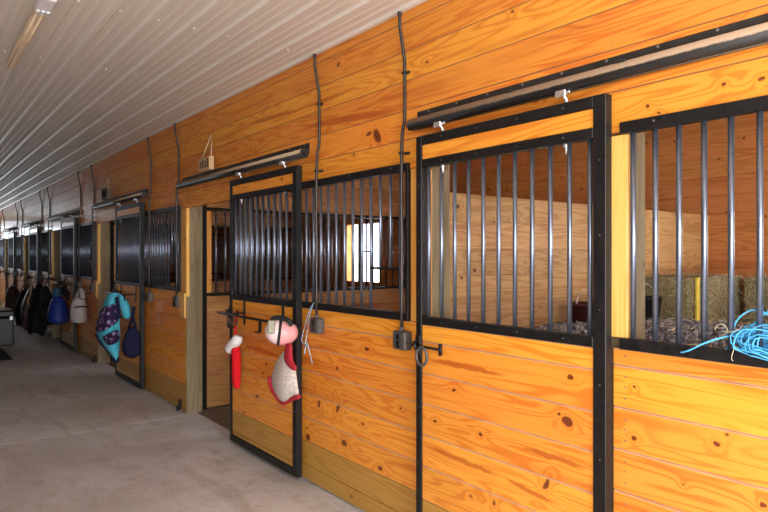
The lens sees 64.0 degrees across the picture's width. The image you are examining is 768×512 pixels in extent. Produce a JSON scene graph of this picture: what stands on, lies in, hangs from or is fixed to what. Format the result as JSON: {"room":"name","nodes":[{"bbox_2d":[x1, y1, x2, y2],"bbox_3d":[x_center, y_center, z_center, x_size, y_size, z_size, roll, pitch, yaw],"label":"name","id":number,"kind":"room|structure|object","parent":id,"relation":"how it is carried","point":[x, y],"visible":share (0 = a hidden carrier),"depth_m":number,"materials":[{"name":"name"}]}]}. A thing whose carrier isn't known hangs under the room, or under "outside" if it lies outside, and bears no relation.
{"room":"farm building","nodes":[
{"label":"farm building","id":0,"kind":"room"},
{"bbox_2d":[110,221,114,291],"bbox_3d":[-4.169,0.008,9.410,0.058,1.071,0.060,0,0,-38],"label":"grille","id":1,"kind":"object","parent":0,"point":[112,253],"depth_m":9.40,"materials":[{"name":"black metal"}]},
{"bbox_2d":[90,233,220,276],"bbox_3d":[-5.134,0.126,13.343,3.323,2.980,0.060,0,0,-38],"label":"grille","id":2,"kind":"object","parent":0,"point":[153,233],"visible":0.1,"depth_m":13.66,"materials":[{"name":"black metal"}]},
{"bbox_2d":[153,264,175,282],"bbox_3d":[-3.545,0.281,9.894,0.350,0.285,0.060,0,0,-38],"label":"grille","id":3,"kind":"object","parent":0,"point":[175,264],"depth_m":9.96,"materials":[{"name":"black metal"}]},
{"bbox_2d":[0,316,364,511],"bbox_3d":[-4.594,1.686,9.256,7.680,0.140,30.660,0,0,-38],"label":"floor","id":4,"kind":"structure","parent":0,"point":[76,435],"depth_m":5.05,"materials":[{"name":"concrete"}]},
{"bbox_2d":[0,238,6,307],"bbox_3d":[-11.888,0.543,19.020,0.064,2.145,2.638,0,0,-38],"label":"stall","id":5,"kind":"object","parent":4,"relation":"on","point":[3,242],"visible":0.94,"depth_m":18.30,"materials":[{"name":"brown wood"}]},
{"bbox_2d":[0,348,12,360],"bbox_3d":[-6.661,1.607,9.767,1.140,0.018,1.400,0,0,-38],"label":"rubber mat","id":6,"kind":"object","parent":4,"relation":"on","point":[3,355],"visible":1,"depth_m":9.76,"materials":[{"name":"black rubber"}]},
{"bbox_2d":[7,239,7,288],"bbox_3d":[-11.058,0.126,18.113,0.142,3.000,0.140,0,0,-38],"label":"support post","id":7,"kind":"object","parent":4,"relation":"on","point":[7,239],"visible":0.06,"depth_m":18.03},
{"bbox_2d":[0,307,15,345],"bbox_3d":[-7.383,1.298,11.096,1.267,0.635,0.795,0,0,-38],"label":"trunk","id":8,"kind":"object","parent":4,"relation":"on","point":[7,323],"visible":1,"depth_m":11.09,"materials":[{"name":"black plastic"}]},
{"bbox_2d":[16,235,25,291],"bbox_3d":[-9.621,0.543,16.096,0.064,2.145,2.638,0,0,-38],"label":"stall","id":9,"kind":"object","parent":4,"relation":"on","point":[19,281],"visible":0.35,"depth_m":15.43,"materials":[{"name":"brown wood"}]},
{"bbox_2d":[5,280,24,309],"bbox_3d":[-8.924,1.001,14.838,0.420,0.857,0.649,0,0,-38],"label":"rug","id":10,"kind":"object","parent":9,"relation":"hanging from","point":[12,293],"visible":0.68,"depth_m":14.67,"materials":[{"name":"fabric"}]},
{"bbox_2d":[14,284,28,325],"bbox_3d":[-8.385,1.169,14.233,0.323,1.064,0.560,0,0,-38],"label":"coat","id":11,"kind":"object","parent":9,"relation":"hanging from","point":[17,307],"visible":0.54,"depth_m":14.07,"materials":[{"name":"grey fabric"}]},
{"bbox_2d":[26,235,28,290],"bbox_3d":[-8.791,0.126,15.188,0.142,3.000,0.140,0,0,-38],"label":"support post","id":12,"kind":"object","parent":4,"relation":"on","point":[27,237],"visible":0.08,"depth_m":15.11,"materials":[{"name":"brown wood"}]},
{"bbox_2d":[39,229,53,337],"bbox_3d":[-7.354,0.543,13.172,0.064,2.145,2.638,0,0,-38],"label":"stall","id":13,"kind":"object","parent":4,"relation":"on","point":[44,234],"visible":0.44,"depth_m":12.53,"materials":[{"name":"brown wood"}]},
{"bbox_2d":[20,281,34,330],"bbox_3d":[-7.347,1.018,12.672,0.410,1.014,0.546,0,0,3],"label":"blanket","id":14,"kind":"object","parent":13,"relation":"hanging from","point":[24,311],"visible":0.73,"depth_m":12.55,"materials":[{"name":"brown fabric"}]},
{"bbox_2d":[27,277,52,335],"bbox_3d":[-6.682,0.969,11.908,0.429,1.118,0.542,0,0,-11],"label":"rug","id":15,"kind":"object","parent":13,"relation":"hanging from","point":[34,323],"visible":0.64,"depth_m":11.73,"materials":[{"name":"grey fabric"}]},
{"bbox_2d":[54,230,60,337],"bbox_3d":[-6.524,0.126,12.264,0.142,3.000,0.140,0,0,-38],"label":"support post","id":16,"kind":"object","parent":4,"relation":"on","point":[57,234],"visible":0.32,"depth_m":12.20,"materials":[{"name":"brown wood"}]},
{"bbox_2d":[77,221,99,363],"bbox_3d":[-5.087,0.543,10.248,0.064,2.145,2.638,0,0,-38],"label":"stall","id":17,"kind":"object","parent":4,"relation":"on","point":[88,344],"visible":0.43,"depth_m":9.62,"materials":[{"name":"brown wood"}]},
{"bbox_2d":[40,279,60,324],"bbox_3d":[-6.135,0.845,11.309,0.335,0.893,0.482,0,0,-38],"label":"folded blanket","id":18,"kind":"object","parent":17,"relation":"hanging from","point":[46,297],"visible":0.72,"depth_m":11.14,"materials":[{"name":"grey fabric"}]},
{"bbox_2d":[70,288,90,322],"bbox_3d":[-4.641,0.754,9.423,0.284,0.541,0.504,0,0,-38],"label":"backpack","id":19,"kind":"object","parent":17,"relation":"hanging from","point":[78,310],"visible":1,"depth_m":9.35,"materials":[{"name":"white fabric"}]},
{"bbox_2d":[100,222,109,362],"bbox_3d":[-4.257,0.126,9.340,0.142,3.000,0.140,0,0,-38],"label":"support post","id":20,"kind":"object","parent":4,"relation":"on","point":[104,227],"visible":0.48,"depth_m":9.28,"materials":[{"name":"brown wood"}]},
{"bbox_2d":[123,219,125,280],"bbox_3d":[-3.538,0.126,8.432,0.145,3.000,0.140,0,0,-38],"label":"support post","id":21,"kind":"object","parent":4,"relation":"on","point":[125,219],"visible":0.02,"depth_m":8.36,"materials":[{"name":"grey metal"}]},
{"bbox_2d":[119,205,189,413],"bbox_3d":[-2.820,0.543,7.324,0.064,2.145,2.638,0,0,-38],"label":"stall","id":22,"kind":"object","parent":4,"relation":"on","point":[167,327],"visible":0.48,"depth_m":6.72,"materials":[{"name":"brown wood"}]},
{"bbox_2d":[176,399,181,410],"bbox_3d":[-2.139,1.550,6.389,0.049,0.108,0.050,0,0,-38],"label":"guide","id":23,"kind":"object","parent":4,"relation":"on","point":[179,406],"visible":1,"depth_m":6.38,"materials":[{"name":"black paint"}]},
{"bbox_2d":[189,206,202,412],"bbox_3d":[-1.990,0.126,6.416,0.142,3.000,0.140,0,0,-38],"label":"support post","id":24,"kind":"object","parent":4,"relation":"on","point":[196,213],"visible":0.5,"depth_m":6.36,"materials":[{"name":"beige wood"}]},
{"bbox_2d":[239,198,249,294],"bbox_3d":[-1.271,0.126,5.508,0.145,3.000,0.140,0,0,-38],"label":"bars","id":25,"kind":"object","parent":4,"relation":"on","point":[249,198],"visible":0.04,"depth_m":5.45,"materials":[{"name":"black metal"}]},
{"bbox_2d":[237,162,431,511],"bbox_3d":[-0.560,0.533,4.408,0.064,2.124,2.615,0,0,-38],"label":"stall","id":26,"kind":"object","parent":4,"relation":"on","point":[359,390],"visible":0.48,"depth_m":3.86,"materials":[{"name":"brown wood"}]},
{"bbox_2d":[301,303,313,363],"bbox_3d":[-0.536,0.536,4.306,0.008,0.427,0.176,0,0,-38],"label":"twine","id":27,"kind":"object","parent":26,"relation":"hanging from","point":[313,303],"visible":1,"depth_m":4.30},
{"bbox_2d":[318,213,404,291],"bbox_3d":[-0.273,-0.044,7.748,1.331,0.934,0.060,0,0,-38],"label":"grille","id":28,"kind":"object","parent":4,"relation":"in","point":[323,214],"depth_m":7.72,"materials":[{"name":"black metal"}]},
{"bbox_2d":[432,164,449,318],"bbox_3d":[0.277,0.126,3.492,0.142,3.000,0.140,0,0,-38],"label":"support post","id":29,"kind":"object","parent":4,"relation":"on","point":[435,170],"visible":0.1,"depth_m":3.45,"materials":[{"name":"beige wood"}]},
{"bbox_2d":[612,132,644,511],"bbox_3d":[0.996,0.126,2.584,0.145,3.000,0.140,0,0,-38],"label":"support post","id":30,"kind":"object","parent":4,"relation":"on","point":[640,137],"visible":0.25,"depth_m":2.54,"materials":[{"name":"beige wood"}]},
{"bbox_2d":[527,317,767,348],"bbox_3d":[1.618,0.453,3.747,1.650,0.118,1.240,0,0,-38],"label":"bedding","id":31,"kind":"object","parent":4,"relation":"on","point":[689,336],"visible":0.24,"depth_m":3.56,"materials":[{"name":"brown wood"}]},
{"bbox_2d":[572,289,586,322],"bbox_3d":[1.366,0.344,4.146,0.244,0.244,0.244,0,0,-38],"label":"bucket","id":32,"kind":"object","parent":31,"relation":"on","point":[579,308],"visible":0.38,"depth_m":4.07,"materials":[{"name":"red plastic"}]},
{"bbox_2d":[645,283,662,318],"bbox_3d":[1.867,0.324,4.332,0.180,0.264,0.180,0,0,-38],"label":"bucket","id":33,"kind":"object","parent":31,"relation":"on","point":[648,299],"visible":0.22,"depth_m":4.26,"materials":[{"name":"black plastic"}]},
{"bbox_2d":[694,277,699,320],"bbox_3d":[2.199,0.336,4.311,0.032,0.372,0.028,0,0,-38],"label":"handle","id":34,"kind":"object","parent":31,"relation":"on","point":[697,279],"visible":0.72,"depth_m":4.31,"materials":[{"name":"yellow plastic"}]},
{"bbox_2d":[612,95,767,511],"bbox_3d":[1.754,0.543,1.505,0.228,2.145,2.635,0,0,-38],"label":"stall","id":35,"kind":"object","parent":4,"relation":"on","point":[691,427],"depth_m":2.25,"materials":[{"name":"brown wood"}]},
{"bbox_2d":[410,89,611,511],"bbox_3d":[0.523,0.426,2.888,0.094,2.310,1.155,0,0,-38],"label":"sliding door","id":36,"kind":"structure","parent":35,"relation":"attached to","point":[514,418],"depth_m":2.80,"materials":[{"name":"black paint"}]},
{"bbox_2d":[715,324,741,360],"bbox_3d":[1.179,0.296,2.103,0.002,0.123,0.089,0,0,-38],"label":"twine","id":37,"kind":"object","parent":35,"relation":"on","point":[719,324],"visible":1,"depth_m":2.10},
{"bbox_2d":[0,0,427,210],"bbox_3d":[-4.668,-1.400,9.578,7.798,0.016,29.260,0,0,-38],"label":"ceiling","id":38,"kind":"structure","parent":0,"point":[96,79],"depth_m":4.44,"materials":[{"name":"white metal"}]},
{"bbox_2d":[5,0,56,68],"bbox_3d":[-2.213,-1.350,3.801,0.076,0.058,1.560,0,0,-38],"label":"strip light","id":39,"kind":"object","parent":38,"relation":"attached to","point":[42,8],"visible":1,"depth_m":3.65,"materials":[{"name":"beige paint"}]},
{"bbox_2d":[254,210,291,293],"bbox_3d":[-1.271,-0.044,6.975,0.465,0.934,0.060,0,0,-38],"label":"grille","id":40,"kind":"object","parent":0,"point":[271,212],"depth_m":6.98,"materials":[{"name":"black metal"}]},
{"bbox_2d":[302,212,311,291],"bbox_3d":[-0.924,-0.045,7.244,0.122,0.930,0.060,0,0,-38],"label":"grille","id":41,"kind":"object","parent":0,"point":[303,213],"depth_m":7.26,"materials":[{"name":"black metal"}]},
{"bbox_2d":[0,0,767,238],"bbox_3d":[-5.284,-0.949,10.520,0.041,0.908,31.503,0,0,-38],"label":"wall","id":42,"kind":"structure","parent":0,"point":[455,50],"depth_m":3.46,"materials":[{"name":"brown wood"}]},
{"bbox_2d":[2,230,15,287],"bbox_3d":[-10.092,0.426,16.486,0.210,2.310,1.155,0,0,-38],"label":"sliding door","id":43,"kind":"structure","parent":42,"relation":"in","point":[11,235],"depth_m":16.40,"materials":[{"name":"black paint"}]},
{"bbox_2d":[2,225,16,231],"bbox_3d":[-10.397,-0.746,17.018,0.078,0.112,2.560,0,0,-38],"label":"door track","id":44,"kind":"object","parent":42,"relation":"attached to","point":[12,227],"visible":1,"depth_m":16.77,"materials":[{"name":"grey metal"}]},
{"bbox_2d":[15,203,17,276],"bbox_3d":[-9.531,-0.425,15.912,0.065,1.913,0.110,0,0,-38],"label":"conduit","id":45,"kind":"object","parent":42,"relation":"attached to","point":[16,272],"visible":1,"depth_m":15.91,"materials":[{"name":"grey metal"}]},
{"bbox_2d":[20,200,22,277],"bbox_3d":[-8.967,-0.425,15.185,0.065,1.913,0.110,0,0,-38],"label":"conduit","id":46,"kind":"object","parent":42,"relation":"attached to","point":[20,200],"visible":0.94,"depth_m":15.18,"materials":[{"name":"grey metal"}]},
{"bbox_2d":[21,224,39,288],"bbox_3d":[-7.825,0.426,13.562,0.210,2.310,1.155,0,0,-38],"label":"sliding door","id":47,"kind":"structure","parent":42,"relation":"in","point":[34,235],"depth_m":13.52,"materials":[{"name":"black paint"}]},
{"bbox_2d":[20,219,40,227],"bbox_3d":[-8.130,-0.746,14.094,0.078,0.112,2.560,0,0,-38],"label":"door track","id":48,"kind":"object","parent":42,"relation":"attached to","point":[37,221],"visible":0.97,"depth_m":13.90,"materials":[{"name":"metal"}]},
{"bbox_2d":[39,191,42,280],"bbox_3d":[-7.264,-0.425,12.988,0.065,1.913,0.110,0,0,-38],"label":"conduit","id":49,"kind":"object","parent":42,"relation":"attached to","point":[40,276],"visible":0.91,"depth_m":12.98,"materials":[{"name":"grey metal"}]},
{"bbox_2d":[46,187,50,282],"bbox_3d":[-6.700,-0.425,12.261,0.065,1.913,0.110,0,0,-38],"label":"conduit","id":50,"kind":"object","parent":42,"relation":"attached to","point":[47,187],"visible":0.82,"depth_m":12.25,"materials":[{"name":"grey metal"}]},
{"bbox_2d":[47,208,78,220],"bbox_3d":[-5.863,-0.746,11.170,0.078,0.112,2.560,0,0,-38],"label":"door track","id":51,"kind":"object","parent":42,"relation":"attached to","point":[74,211],"visible":1,"depth_m":10.92,"materials":[{"name":"black metal"}]},
{"bbox_2d":[52,215,76,350],"bbox_3d":[-5.558,0.426,10.638,0.210,2.310,1.155,0,0,-38],"label":"sliding door","id":52,"kind":"structure","parent":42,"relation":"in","point":[68,226],"depth_m":10.55,"materials":[{"name":"black paint"}]},
{"bbox_2d":[47,287,70,323],"bbox_3d":[-5.484,0.833,10.353,0.350,0.612,0.437,0,0,-38],"label":"bag","id":53,"kind":"object","parent":52,"relation":"hanging from","point":[58,312],"visible":1,"depth_m":10.23,"materials":[{"name":"blue fabric"}]},
{"bbox_2d":[62,275,73,300],"bbox_3d":[-5.240,0.535,10.177,0.181,0.448,0.138,0,0,-38],"label":"halter","id":54,"kind":"object","parent":52,"relation":"hanging from","point":[66,292],"visible":1,"depth_m":10.13,"materials":[{"name":"grey fabric"}]},
{"bbox_2d":[77,172,81,288],"bbox_3d":[-4.997,-0.425,10.063,0.065,1.913,0.110,0,0,-38],"label":"conduit","id":55,"kind":"object","parent":42,"relation":"attached to","point":[79,284],"visible":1,"depth_m":10.06,"materials":[{"name":"grey metal"}]},
{"bbox_2d":[90,165,94,290],"bbox_3d":[-4.433,-0.425,9.336,0.065,1.913,0.110,0,0,-38],"label":"conduit","id":56,"kind":"object","parent":42,"relation":"attached to","point":[92,217],"visible":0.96,"depth_m":9.33,"materials":[{"name":"grey metal"}]},
{"bbox_2d":[101,176,109,199],"bbox_3d":[-3.868,-0.960,8.579,0.091,0.343,0.300,0,0,-38],"label":"plaque","id":57,"kind":"object","parent":42,"relation":"attached to","point":[105,192],"visible":1,"depth_m":8.52,"materials":[{"name":"brown wood"}]},
{"bbox_2d":[91,188,147,209],"bbox_3d":[-3.596,-0.746,8.246,0.078,0.112,2.560,0,0,-38],"label":"door track","id":58,"kind":"object","parent":42,"relation":"attached to","point":[143,193],"visible":0.99,"depth_m":7.98,"materials":[{"name":"black metal"}]},
{"bbox_2d":[104,198,144,388],"bbox_3d":[-3.291,0.426,7.714,0.210,2.310,1.155,0,0,-38],"label":"sliding door","id":59,"kind":"structure","parent":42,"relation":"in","point":[132,370],"depth_m":7.60,"materials":[{"name":"black paint"}]},
{"bbox_2d":[94,292,130,362],"bbox_3d":[-3.306,0.866,7.399,0.600,0.847,0.240,0,0,31],"label":"blanket","id":60,"kind":"object","parent":59,"relation":"hanging from","point":[108,320],"visible":0.99,"depth_m":7.32,"materials":[{"name":"blue fabric"}]},
{"bbox_2d":[122,306,140,357],"bbox_3d":[-2.954,0.892,7.209,0.208,0.611,0.324,0,0,-38],"label":"tote bag","id":61,"kind":"object","parent":59,"relation":"hanging from","point":[131,344],"visible":1,"depth_m":7.14,"materials":[{"name":"blue fabric"}]},
{"bbox_2d":[146,137,152,301],"bbox_3d":[-2.730,-0.425,7.139,0.065,1.913,0.110,0,0,-38],"label":"conduit","id":62,"kind":"object","parent":42,"relation":"attached to","point":[149,296],"visible":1,"depth_m":7.13,"materials":[{"name":"grey metal"}]},
{"bbox_2d":[172,123,180,306],"bbox_3d":[-2.166,-0.425,6.412,0.065,1.913,0.110,0,0,-38],"label":"conduit","id":63,"kind":"object","parent":42,"relation":"attached to","point":[175,300],"visible":0.95,"depth_m":6.40,"materials":[{"name":"grey metal"}]},
{"bbox_2d":[199,133,213,171],"bbox_3d":[-1.631,-0.967,5.694,0.091,0.358,0.260,0,0,-38],"label":"plaque","id":64,"kind":"object","parent":42,"relation":"attached to","point":[206,164],"visible":1,"depth_m":5.64,"materials":[{"name":"brown wood"}]},
{"bbox_2d":[175,143,309,188],"bbox_3d":[-1.329,-0.746,5.322,0.078,0.112,2.560,0,0,-38],"label":"door track","id":65,"kind":"object","parent":42,"relation":"attached to","point":[301,151],"visible":1,"depth_m":4.99,"materials":[{"name":"black metal"}]},
{"bbox_2d":[217,161,301,477],"bbox_3d":[-1.024,0.426,4.789,0.210,2.310,1.155,0,0,-38],"label":"sliding door","id":66,"kind":"structure","parent":42,"relation":"in","point":[271,430],"depth_m":4.76,"materials":[{"name":"black paint"}]},
{"bbox_2d":[226,316,237,327],"bbox_3d":[-1.205,0.516,4.867,0.067,0.117,0.092,0,0,-38],"label":"hook","id":67,"kind":"object","parent":66,"relation":"hanging from","point":[232,318],"visible":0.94,"depth_m":4.88,"materials":[{"name":"black paint"}]},
{"bbox_2d":[225,317,242,388],"bbox_3d":[-1.191,0.757,4.883,0.094,0.593,0.202,0,0,-38],"label":"stocking","id":68,"kind":"object","parent":66,"relation":"hanging from","point":[232,347],"visible":0.98,"depth_m":4.84,"materials":[{"name":"red fabric"}]},
{"bbox_2d":[258,319,261,332],"bbox_3d":[-0.900,0.506,4.455,0.022,0.100,0.015,0,0,-38],"label":"hook","id":69,"kind":"object","parent":66,"relation":"attached to","point":[259,320],"visible":1,"depth_m":4.45,"materials":[{"name":"black paint"}]},
{"bbox_2d":[265,315,297,345],"bbox_3d":[-0.714,0.517,4.275,0.229,0.216,0.219,0,0,-10],"label":"helmet","id":70,"kind":"object","parent":66,"relation":"hanging from","point":[280,329],"visible":1,"depth_m":4.21,"materials":[{"name":"pink plastic"}]},
{"bbox_2d":[268,343,300,404],"bbox_3d":[-0.701,0.820,4.279,0.061,0.444,0.441,0,0,-38],"label":"pad","id":71,"kind":"object","parent":66,"relation":"hanging from","point":[283,385],"visible":1,"depth_m":4.22,"materials":[{"name":"fabric"}]},
{"bbox_2d":[310,54,323,333],"bbox_3d":[-0.463,-0.425,4.215,0.065,1.913,0.110,0,0,-38],"label":"conduit","id":72,"kind":"object","parent":42,"relation":"attached to","point":[316,324],"visible":1,"depth_m":4.21,"materials":[{"name":"grey metal"}]},
{"bbox_2d":[311,320,313,331],"bbox_3d":[-0.486,0.477,4.197,0.006,0.077,0.036,0,0,-38],"label":"socket","id":73,"kind":"object","parent":72,"relation":"attached to","point":[312,321],"depth_m":4.19,"materials":[{"name":"black paint"}]},
{"bbox_2d":[393,11,411,350],"bbox_3d":[0.101,-0.425,3.488,0.065,1.913,0.110,0,0,-38],"label":"conduit","id":74,"kind":"object","parent":42,"relation":"attached to","point":[402,339],"visible":1,"depth_m":3.48,"materials":[{"name":"grey metal"}]},
{"bbox_2d":[396,333,399,347],"bbox_3d":[0.077,0.477,3.470,0.006,0.077,0.036,0,0,-38],"label":"socket","id":75,"kind":"object","parent":74,"relation":"attached to","point":[397,334],"depth_m":3.47,"materials":[{"name":"black paint"}]},
{"bbox_2d":[406,13,767,130],"bbox_3d":[0.938,-0.746,2.397,0.078,0.112,2.560,0,0,-38],"label":"door track","id":76,"kind":"object","parent":42,"relation":"attached to","point":[752,32],"visible":1,"depth_m":2.42,"materials":[{"name":"metal"}]},
{"bbox_2d":[90,172,708,407],"bbox_3d":[-4.024,0.116,11.915,3.320,2.999,18.533,0,0,-38],"label":"wall partitions","id":77,"kind":"structure","parent":0,"point":[218,333],"depth_m":4.35,"materials":[{"name":"brown wood"}]},
{"bbox_2d":[203,205,229,409],"bbox_3d":[-1.801,0.541,6.564,0.289,2.147,0.060,0,0,-38],"label":"door","id":78,"kind":"structure","parent":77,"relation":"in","point":[207,251],"depth_m":6.49,"materials":[{"name":"black paint"}]},
{"bbox_2d":[153,111,767,316],"bbox_3d":[-1.737,0.116,11.724,0.060,3.000,29.060,0,0,-38],"label":"wall","id":79,"kind":"structure","parent":0,"point":[745,125],"depth_m":5.90,"materials":[{"name":"brown wood"}]},
{"bbox_2d":[347,218,384,286],"bbox_3d":[-0.299,-0.053,9.852,0.100,1.097,1.120,0,0,-38],"label":"window","id":80,"kind":"structure","parent":79,"relation":"in","point":[376,221],"depth_m":9.85,"materials":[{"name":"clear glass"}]},
{"bbox_3d":[2.941,1.061,4.544,1.035,0.439,0.575,0,0,-38],"label":"hay bale","id":81,"kind":"object","parent":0,"visible":0},
{"bbox_3d":[2.953,0.669,4.543,1.006,0.443,0.555,0,0,-38],"label":"hay bale","id":82,"kind":"object","parent":81,"relation":"on","visible":0},
{"bbox_2d":[737,272,767,322],"bbox_3d":[3.225,0.309,4.496,0.555,0.443,1.006,0,0,-38],"label":"hay bale","id":83,"kind":"object","parent":82,"relation":"on","point":[750,281],"visible":0.64,"depth_m":4.67,"materials":[{"name":"plant"}]},
{"bbox_3d":[2.628,1.053,4.962,1.006,0.443,0.555,0,0,-38],"label":"hay bale","id":84,"kind":"object","parent":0,"visible":0},
{"bbox_2d":[710,316,755,324],"bbox_3d":[2.617,0.677,4.962,1.035,0.439,0.575,0,0,-38],"label":"hay bale","id":85,"kind":"object","parent":84,"relation":"on","point":[742,319],"visible":0.02,"depth_m":4.90,"materials":[{"name":"plant"}]},
{"bbox_2d":[645,272,744,320],"bbox_3d":[2.329,0.317,4.746,1.035,0.439,0.575,0,0,-38],"label":"hay bale","id":86,"kind":"object","parent":85,"relation":"on","point":[717,284],"visible":0.59,"depth_m":4.50,"materials":[{"name":"plant"}]},
{"bbox_3d":[2.788,0.677,3.109,1.035,0.439,0.575,0,0,-38],"label":"hay bale","id":87,"kind":"object","parent":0,"visible":0},
{"bbox_2d":[647,313,767,348],"bbox_3d":[2.248,0.440,3.377,2.406,0.135,1.734,0,0,-38],"label":"straw","id":88,"kind":"object","parent":87,"relation":"on","point":[726,321],"visible":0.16,"depth_m":4.09,"materials":[{"name":"beige plant"}]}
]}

